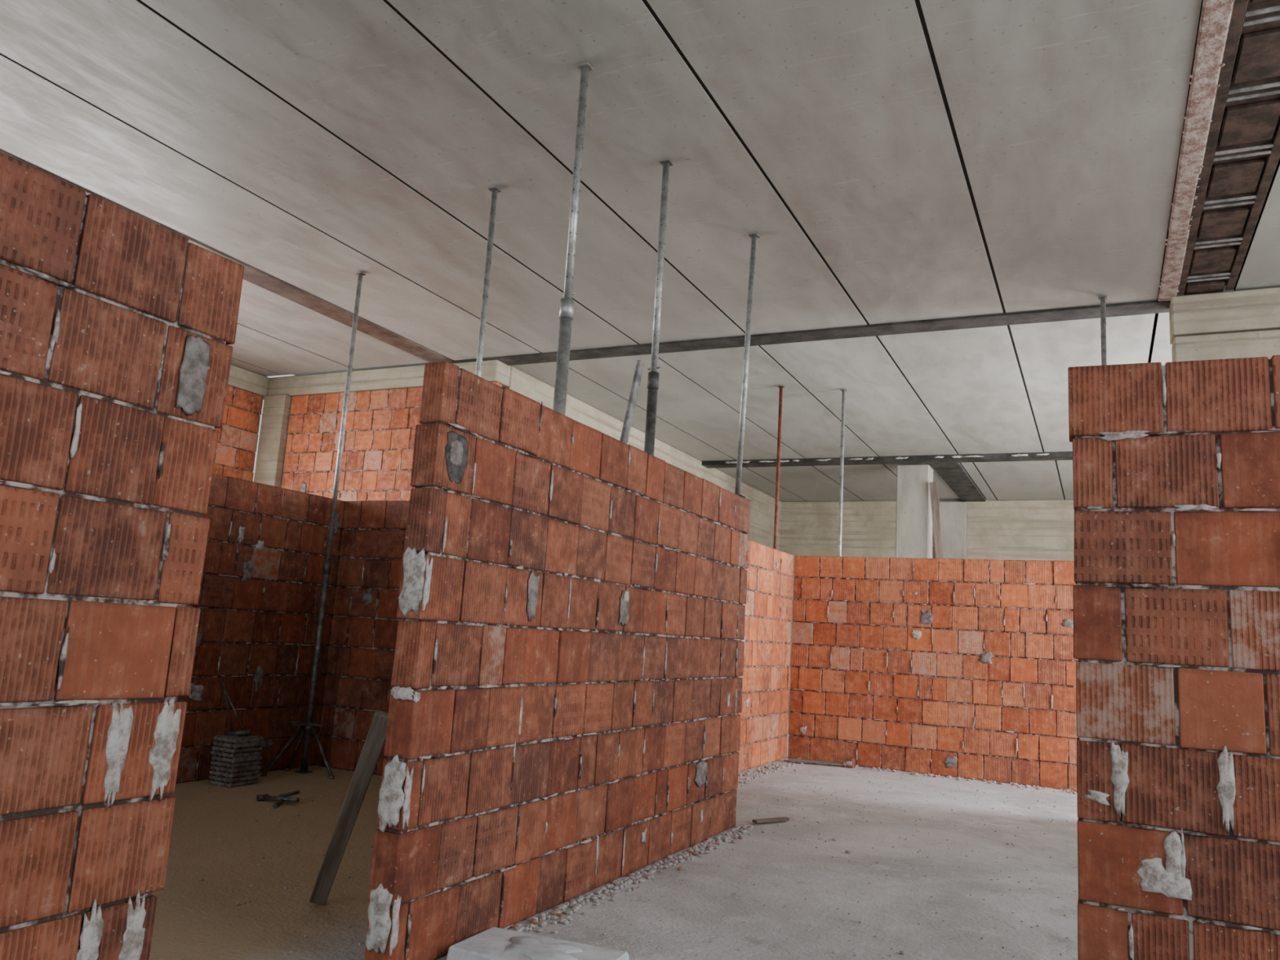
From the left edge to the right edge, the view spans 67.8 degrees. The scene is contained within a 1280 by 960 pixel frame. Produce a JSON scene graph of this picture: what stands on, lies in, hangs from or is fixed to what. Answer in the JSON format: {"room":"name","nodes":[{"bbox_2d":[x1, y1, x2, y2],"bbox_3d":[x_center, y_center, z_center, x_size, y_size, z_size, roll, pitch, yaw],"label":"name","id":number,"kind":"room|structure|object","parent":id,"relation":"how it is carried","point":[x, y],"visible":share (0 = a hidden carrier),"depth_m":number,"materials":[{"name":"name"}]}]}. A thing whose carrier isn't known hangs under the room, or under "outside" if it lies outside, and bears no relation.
{"room":"building construction site","nodes":[
{"label":"building construction site","id":0,"kind":"room"},
{"bbox_2d":[0,151,244,959],"bbox_3d":[-2.398,0.047,0.362,0.139,2.280,5.190,-1,-10,26],"label":"wall","id":1,"kind":"structure","parent":0,"point":[117,328],"depth_m":2.38,"materials":[{"name":"brick"}]},
{"bbox_2d":[212,385,263,481],"bbox_3d":[-5.257,0.800,11.531,0.131,4.004,1.117,-1,-10,26],"label":"wall","id":2,"kind":"structure","parent":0,"point":[237,436],"depth_m":11.93,"materials":[{"name":"brick"}]},
{"bbox_2d":[227,364,269,396],"bbox_3d":[-7.531,-2.239,7.002,0.220,0.256,12.160,-1,-10,26],"label":"concrete beam","id":3,"kind":"structure","parent":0,"point":[240,378],"depth_m":12.05,"materials":[{"name":"beige concrete"}]},
{"bbox_2d":[175,473,345,783],"bbox_3d":[-3.811,0.870,6.012,0.133,2.276,5.266,-1,-10,26],"label":"wall","id":4,"kind":"structure","parent":0,"point":[259,601],"depth_m":7.54,"materials":[{"name":"red brick"}]},
{"bbox_2d":[262,360,511,399],"bbox_3d":[-3.258,-1.206,11.756,3.750,0.256,0.300,-1,-10,26],"label":"concrete beam","id":5,"kind":"structure","parent":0,"point":[492,371],"depth_m":11.62,"materials":[{"name":"beige concrete"}]},
{"bbox_2d":[280,381,502,501],"bbox_3d":[-3.138,0.883,11.238,3.148,4.006,0.132,-1,-10,26],"label":"wall infill","id":6,"kind":"structure","parent":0,"point":[378,449],"depth_m":11.58,"materials":[{"name":"brick"}]},
{"bbox_2d":[506,365,703,478],"bbox_3d":[-0.435,1.278,13.489,0.250,4.256,6.030,-1,-10,26],"label":"wall concrete","id":7,"kind":"structure","parent":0,"point":[520,382],"depth_m":12.95,"materials":[{"name":"beige concrete"}]},
{"bbox_2d":[148,705,1078,959],"bbox_3d":[1.561,2.777,7.734,28.000,0.300,32.000,-1,-10,26],"label":"floor","id":8,"kind":"structure","parent":0,"point":[210,924],"depth_m":5.00,"materials":[{"name":"grey concrete"}]},
{"bbox_2d":[208,681,263,787],"bbox_3d":[-2.974,1.866,7.034,0.288,0.721,0.260,-1,-10,26],"label":"tiles","id":9,"kind":"structure","parent":8,"relation":"on","point":[236,762],"depth_m":6.92,"materials":[{"name":"ceramic"}]},
{"bbox_2d":[253,394,292,487],"bbox_3d":[-4.723,0.910,12.028,0.370,3.998,0.360,-1,-10,26],"label":"column","id":10,"kind":"structure","parent":8,"relation":"on","point":[269,464],"depth_m":12.08,"materials":[{"name":"concrete"}]},
{"bbox_2d":[256,790,299,807],"bbox_3d":[-2.390,2.119,6.362,0.233,0.082,0.329,11,-12,-39],"label":"clamp","id":11,"kind":"object","parent":8,"relation":"on","point":[281,798],"visible":1,"depth_m":6.37,"materials":[{"name":"metal"}]},
{"bbox_2d":[260,271,365,778],"bbox_3d":[-2.565,0.251,7.923,0.552,4.242,0.406,5,-9,-9],"label":"prop","id":12,"kind":"object","parent":8,"relation":"on","point":[307,726],"visible":1,"depth_m":7.85,"materials":[{"name":"grey metal"}]},
{"bbox_2d":[309,709,388,905],"bbox_3d":[-1.194,1.371,3.899,0.073,0.916,0.866,8,-10,-28],"label":"plank","id":13,"kind":"object","parent":8,"relation":"on","point":[375,740],"visible":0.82,"depth_m":3.85,"materials":[{"name":"brown wood"}]},
{"bbox_2d":[315,500,409,775],"bbox_3d":[-1.433,1.290,7.679,2.701,2.271,0.132,-1,-10,26],"label":"wall","id":14,"kind":"structure","parent":8,"relation":"on","point":[365,624],"depth_m":8.06,"materials":[{"name":"red brick"}]},
{"bbox_2d":[475,186,502,377],"bbox_3d":[-1.136,0.071,6.282,0.100,4.242,0.100,-1,-10,26],"label":"prop","id":15,"kind":"object","parent":8,"relation":"on","point":[495,190],"visible":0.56,"depth_m":6.50,"materials":[{"name":"grey metal"}]},
{"bbox_2d":[446,927,628,959],"bbox_3d":[-0.387,1.805,3.614,0.606,0.086,0.389,0,-10,22],"label":"concrete block","id":16,"kind":"object","parent":8,"relation":"on","point":[494,943],"visible":1,"depth_m":3.60,"materials":[{"name":"grey concrete"}]},
{"bbox_2d":[364,361,750,959],"bbox_3d":[-0.095,0.951,5.124,0.133,2.281,3.629,-1,-10,26],"label":"wall partition","id":17,"kind":"structure","parent":8,"relation":"on","point":[563,723],"depth_m":4.29,"materials":[{"name":"red brick"}]},
{"bbox_2d":[552,62,593,415],"bbox_3d":[-0.422,-0.129,4.777,0.100,4.242,0.100,-1,-10,26],"label":"prop","id":18,"kind":"object","parent":8,"relation":"on","point":[566,303],"visible":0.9,"depth_m":4.92,"materials":[{"name":"grey metal"}]},
{"bbox_2d":[176,757,1076,958],"bbox_3d":[1.006,2.375,6.473,7.905,0.024,8.044,-1,-10,26],"label":"debris","id":19,"kind":"object","parent":8,"relation":"on","point":[781,766],"visible":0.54,"depth_m":8.63,"materials":[{"name":"grey stone"}]},
{"bbox_2d":[619,360,644,444],"bbox_3d":[-0.275,0.643,5.319,0.032,2.903,0.756,-3,-11,34],"label":"batten","id":20,"kind":"object","parent":8,"relation":"on","point":[636,383],"visible":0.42,"depth_m":5.72,"materials":[{"name":"grey wood"}]},
{"bbox_2d":[508,824,764,933],"bbox_3d":[0.155,2.120,5.218,0.219,0.022,2.918,-1,-10,26],"label":"rubble heap","id":21,"kind":"object","parent":8,"relation":"on","point":[636,877],"visible":1,"depth_m":4.85,"materials":[{"name":"grey gravel"}]},
{"bbox_2d":[644,160,673,455],"bbox_3d":[0.041,0.059,5.761,0.100,4.242,0.100,-1,-10,26],"label":"prop","id":22,"kind":"object","parent":8,"relation":"on","point":[653,375],"visible":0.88,"depth_m":5.91,"materials":[{"name":"grey metal"}]},
{"bbox_2d":[734,233,759,497],"bbox_3d":[0.764,-0.854,6.944,0.115,1.978,0.115,-1,-10,26],"label":"prop","id":23,"kind":"object","parent":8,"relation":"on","point":[753,237],"visible":0.98,"depth_m":6.93,"materials":[{"name":"grey metal"}]},
{"bbox_2d":[752,817,789,823],"bbox_3d":[0.924,2.401,6.717,0.318,0.020,0.050,10,-11,-35],"label":"batten","id":24,"kind":"object","parent":8,"relation":"on","point":[777,819],"visible":1,"depth_m":6.69,"materials":[{"name":"wood"}]},
{"bbox_2d":[773,386,785,549],"bbox_3d":[1.541,0.987,10.909,0.100,4.242,0.100,-1,-10,26],"label":"prop","id":25,"kind":"object","parent":8,"relation":"on","point":[780,396],"visible":0.45,"depth_m":11.08,"materials":[{"name":"metal"}]},
{"bbox_2d":[788,758,844,765],"bbox_3d":[1.880,3.010,10.169,0.576,0.025,0.090,2,-9,9],"label":"plank","id":26,"kind":"object","parent":8,"relation":"on","point":[798,760],"visible":1,"depth_m":10.14,"materials":[{"name":"wood"}]},
{"bbox_2d":[837,389,847,556],"bbox_3d":[2.278,1.029,10.893,0.100,4.242,0.100,-1,-10,26],"label":"prop","id":27,"kind":"object","parent":8,"relation":"on","point":[843,396],"visible":0.44,"depth_m":11.06,"materials":[{"name":"grey metal"}]},
{"bbox_2d":[845,758,855,768],"bbox_3d":[2.228,3.003,10.099,0.090,0.098,0.123,-1,-10,26],"label":"brick offcut","id":28,"kind":"object","parent":8,"relation":"on","point":[850,762],"visible":1,"depth_m":10.06,"materials":[{"name":"brick"}]},
{"bbox_2d":[895,464,933,558],"bbox_3d":[4.338,1.861,15.108,0.500,4.200,0.450,-1,-10,26],"label":"concrete column","id":29,"kind":"structure","parent":8,"relation":"on","point":[913,531],"depth_m":15.13,"materials":[{"name":"grey concrete"}]},
{"bbox_2d":[928,481,943,558],"bbox_3d":[4.649,1.936,14.576,0.497,3.891,0.069,-5,-12,41],"label":"plank","id":30,"kind":"object","parent":8,"relation":"on","point":[938,542],"visible":0.42,"depth_m":14.85,"materials":[{"name":"wood"}]},
{"bbox_2d":[1097,295,1107,364],"bbox_3d":[3.714,0.576,7.562,0.100,4.242,0.100,-1,-10,26],"label":"prop","id":31,"kind":"object","parent":8,"relation":"on","point":[1103,308],"visible":0.2,"depth_m":7.84,"materials":[{"name":"grey metal"}]},
{"bbox_2d":[0,0,1279,501],"bbox_3d":[1.091,-1.691,8.878,14.100,0.300,23.100,-1,-10,26],"label":"ceiling","id":32,"kind":"structure","parent":0,"point":[888,161],"depth_m":6.41,"materials":[{"name":"concrete"}]},
{"bbox_2d":[0,149,1170,365],"bbox_3d":[-1.554,-2.444,4.271,7.635,0.034,12.400,-1,-10,26],"label":"beam","id":33,"kind":"structure","parent":32,"relation":"attached to","point":[251,274],"depth_m":9.13,"materials":[{"name":"grey metal"}]},
{"bbox_2d":[701,451,1072,502],"bbox_3d":[6.526,0.026,16.279,10.200,0.080,4.715,-1,-10,26],"label":"beams","id":34,"kind":"structure","parent":32,"relation":"attached to","point":[948,467],"depth_m":15.32,"materials":[{"name":"metal"}]},
{"bbox_2d":[702,466,781,551],"bbox_3d":[1.833,2.175,18.155,0.250,4.256,4.500,-1,-10,26],"label":"wall","id":35,"kind":"structure","parent":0,"point":[762,516],"depth_m":18.97,"materials":[{"name":"beige concrete"}]},
{"bbox_2d":[736,540,793,772],"bbox_3d":[0.735,1.633,8.906,0.133,2.291,4.256,-1,-10,26],"label":"wall","id":36,"kind":"structure","parent":0,"point":[766,677],"depth_m":9.99,"materials":[{"name":"brick"}]},
{"bbox_2d":[779,499,1074,705],"bbox_3d":[7.471,2.499,18.032,10.500,4.256,0.250,-1,-10,26],"label":"wall","id":37,"kind":"structure","parent":0,"point":[1033,529],"depth_m":18.72,"materials":[{"name":"beige concrete"}]},
{"bbox_2d":[939,502,967,559],"bbox_3d":[6.056,2.511,18.459,0.500,4.200,0.190,-1,-10,26],"label":"pilaster","id":38,"kind":"object","parent":37,"relation":"attached to","point":[953,514],"visible":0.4,"depth_m":18.61,"materials":[{"name":"grey concrete"}]},
{"bbox_2d":[787,555,1078,791],"bbox_3d":[4.902,1.938,9.291,7.040,2.269,0.133,-1,-10,26],"label":"wall","id":39,"kind":"structure","parent":0,"point":[966,668],"depth_m":10.07,"materials":[{"name":"brick"}]},
{"bbox_2d":[1067,355,1279,959],"bbox_3d":[2.655,0.714,2.595,2.693,2.270,0.140,-1,-10,26],"label":"wall","id":40,"kind":"structure","parent":0,"point":[1176,464],"depth_m":3.02,"materials":[{"name":"brick"}]},
{"bbox_2d":[1157,0,1235,301],"bbox_3d":[1.773,-2.537,2.558,0.162,0.082,12.004,-1,-10,26],"label":"ceiling beam","id":41,"kind":"structure","parent":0,"point":[1215,17],"depth_m":5.35,"materials":[{"name":"beige concrete"}]},
{"bbox_2d":[1168,287,1279,361],"bbox_3d":[5.775,0.586,6.846,3.330,4.240,0.310,-1,-10,26],"label":"wall pier","id":42,"kind":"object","parent":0,"point":[1244,323],"visible":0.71,"depth_m":7.57,"materials":[{"name":"beige concrete"}]},
{"bbox_2d":[1177,0,1279,295],"bbox_3d":[2.054,-2.548,2.546,0.405,0.102,12.415,-1,-10,26],"label":"cable tray","id":43,"kind":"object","parent":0,"point":[1242,156],"depth_m":5.60,"materials":[{"name":"brown metal"}]}
]}

